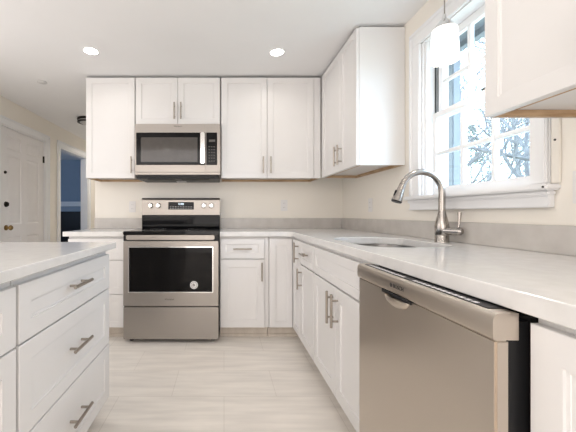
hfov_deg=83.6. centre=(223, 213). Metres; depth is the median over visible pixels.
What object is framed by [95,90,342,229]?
wall
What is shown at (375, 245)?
sink
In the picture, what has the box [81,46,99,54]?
recessed light
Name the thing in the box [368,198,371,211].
wall outlet
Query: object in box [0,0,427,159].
ceiling
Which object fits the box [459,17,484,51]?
roof eave
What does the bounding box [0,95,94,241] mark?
wall
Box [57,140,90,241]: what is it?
trim
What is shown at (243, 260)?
base cabinet
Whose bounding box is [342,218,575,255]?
backsplash
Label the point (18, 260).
countertop
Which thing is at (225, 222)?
backsplash
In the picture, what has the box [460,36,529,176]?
bare tree
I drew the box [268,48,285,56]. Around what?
recessed light
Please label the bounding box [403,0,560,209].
window
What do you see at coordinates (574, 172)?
wall outlet
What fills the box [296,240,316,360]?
base cabinet
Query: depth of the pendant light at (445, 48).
1.46 m
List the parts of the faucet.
lever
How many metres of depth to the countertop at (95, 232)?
2.63 m
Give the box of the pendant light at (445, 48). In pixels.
[430,0,459,66]
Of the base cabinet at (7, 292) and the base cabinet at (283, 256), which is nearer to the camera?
the base cabinet at (7, 292)
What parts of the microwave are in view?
door, trim, handle, control panel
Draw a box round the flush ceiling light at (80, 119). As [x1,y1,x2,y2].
[77,116,85,124]
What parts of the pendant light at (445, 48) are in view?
lamp shade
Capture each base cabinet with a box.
[0,282,15,431]
[10,251,108,431]
[68,237,123,336]
[220,237,267,336]
[267,237,302,337]
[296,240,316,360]
[314,244,393,431]
[531,318,575,431]
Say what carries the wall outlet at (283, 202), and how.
attached to the wall at (322, 197)
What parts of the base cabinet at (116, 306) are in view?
drawer, drawer, drawer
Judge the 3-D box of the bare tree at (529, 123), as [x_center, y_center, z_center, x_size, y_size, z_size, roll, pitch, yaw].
[20.837,-2.873,21.542,4.824,9.067,4.766,0,0,0]
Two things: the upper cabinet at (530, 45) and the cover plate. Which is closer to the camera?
the upper cabinet at (530, 45)
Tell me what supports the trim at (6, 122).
attached to the wall at (9, 109)
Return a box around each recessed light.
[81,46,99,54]
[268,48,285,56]
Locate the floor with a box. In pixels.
[87,317,355,431]
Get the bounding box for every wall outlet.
[129,201,135,211]
[281,200,286,210]
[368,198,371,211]
[573,171,575,203]
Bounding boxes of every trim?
[0,115,49,241]
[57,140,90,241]
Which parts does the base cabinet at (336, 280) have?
door, handle, handle, false drawer, door, apron panel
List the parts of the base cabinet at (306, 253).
handle, drawer, door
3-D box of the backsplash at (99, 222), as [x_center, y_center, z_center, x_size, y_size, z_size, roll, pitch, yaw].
[-1.088,0.095,3.280,0.514,0.106,0.019,0,0,0]
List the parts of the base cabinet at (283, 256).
door, handle, door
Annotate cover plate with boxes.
[37,80,46,83]
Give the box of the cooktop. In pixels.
[123,228,219,234]
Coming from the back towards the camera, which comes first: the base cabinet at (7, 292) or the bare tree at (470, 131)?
the bare tree at (470, 131)
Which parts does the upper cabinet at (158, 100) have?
door, handle, door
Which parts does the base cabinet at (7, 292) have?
drawer, drawer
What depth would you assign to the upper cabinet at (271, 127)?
2.96 m
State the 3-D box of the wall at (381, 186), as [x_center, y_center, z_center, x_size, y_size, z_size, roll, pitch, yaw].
[1.323,-0.120,0.205,0.160,2.360,6.410,0,0,0]
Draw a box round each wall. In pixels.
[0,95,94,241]
[61,160,80,201]
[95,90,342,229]
[343,0,575,225]
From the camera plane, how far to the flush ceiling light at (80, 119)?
4.19 m
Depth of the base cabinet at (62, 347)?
1.19 m
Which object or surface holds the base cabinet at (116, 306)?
on the floor
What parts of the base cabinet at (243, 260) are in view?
drawer, handle, door, handle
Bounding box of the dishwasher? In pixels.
[357,263,537,431]
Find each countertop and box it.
[0,242,115,283]
[63,228,139,236]
[220,228,575,329]
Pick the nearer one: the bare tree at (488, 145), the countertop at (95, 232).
the countertop at (95, 232)
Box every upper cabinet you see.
[86,78,143,181]
[136,78,220,133]
[221,78,320,181]
[322,27,404,177]
[485,0,575,117]
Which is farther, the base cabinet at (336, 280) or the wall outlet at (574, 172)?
the base cabinet at (336, 280)
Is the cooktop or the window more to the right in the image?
the window
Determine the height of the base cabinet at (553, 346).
0.871 m
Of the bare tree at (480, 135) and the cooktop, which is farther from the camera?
the bare tree at (480, 135)
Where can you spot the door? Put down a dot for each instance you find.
(22, 156)
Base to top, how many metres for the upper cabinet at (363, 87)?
0.952 m
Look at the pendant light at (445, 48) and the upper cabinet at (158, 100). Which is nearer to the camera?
the pendant light at (445, 48)
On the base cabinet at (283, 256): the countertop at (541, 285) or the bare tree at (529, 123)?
the countertop at (541, 285)
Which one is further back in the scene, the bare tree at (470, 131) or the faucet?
the bare tree at (470, 131)
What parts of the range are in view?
storage drawer, oven door, handle, trim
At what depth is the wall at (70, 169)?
7.60 m
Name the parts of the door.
knob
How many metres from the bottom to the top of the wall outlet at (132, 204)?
0.116 m
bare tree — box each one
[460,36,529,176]
[460,38,529,183]
[462,38,529,175]
[462,91,529,180]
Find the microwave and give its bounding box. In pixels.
[135,124,220,182]
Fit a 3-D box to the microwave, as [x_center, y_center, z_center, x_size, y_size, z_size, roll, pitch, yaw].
[-0.425,-0.576,3.062,0.783,0.509,0.447,0,0,0]
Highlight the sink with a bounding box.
[358,244,409,246]
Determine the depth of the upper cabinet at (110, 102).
2.96 m
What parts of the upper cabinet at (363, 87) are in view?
door, handle, handle, door, rail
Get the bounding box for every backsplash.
[95,218,141,227]
[221,218,341,227]
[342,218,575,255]
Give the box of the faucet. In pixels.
[391,169,463,242]
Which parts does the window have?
sash, sash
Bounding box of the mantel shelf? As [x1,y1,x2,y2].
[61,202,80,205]
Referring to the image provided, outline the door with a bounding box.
[1,125,44,241]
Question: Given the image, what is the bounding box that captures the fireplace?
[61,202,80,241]
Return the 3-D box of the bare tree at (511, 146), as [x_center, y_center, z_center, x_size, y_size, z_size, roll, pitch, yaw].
[15.161,-4.769,14.826,7.831,12.882,5.664,0,0,-29]
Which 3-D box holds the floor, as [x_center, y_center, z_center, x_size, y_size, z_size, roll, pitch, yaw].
[-2.299,1.120,2.440,7.403,0.120,11.120,0,0,0]
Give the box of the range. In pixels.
[123,198,219,340]
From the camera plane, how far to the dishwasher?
0.78 m
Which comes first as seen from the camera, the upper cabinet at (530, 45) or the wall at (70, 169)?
the upper cabinet at (530, 45)
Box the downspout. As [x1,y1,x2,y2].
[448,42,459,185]
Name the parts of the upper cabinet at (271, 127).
door, rail, handle, door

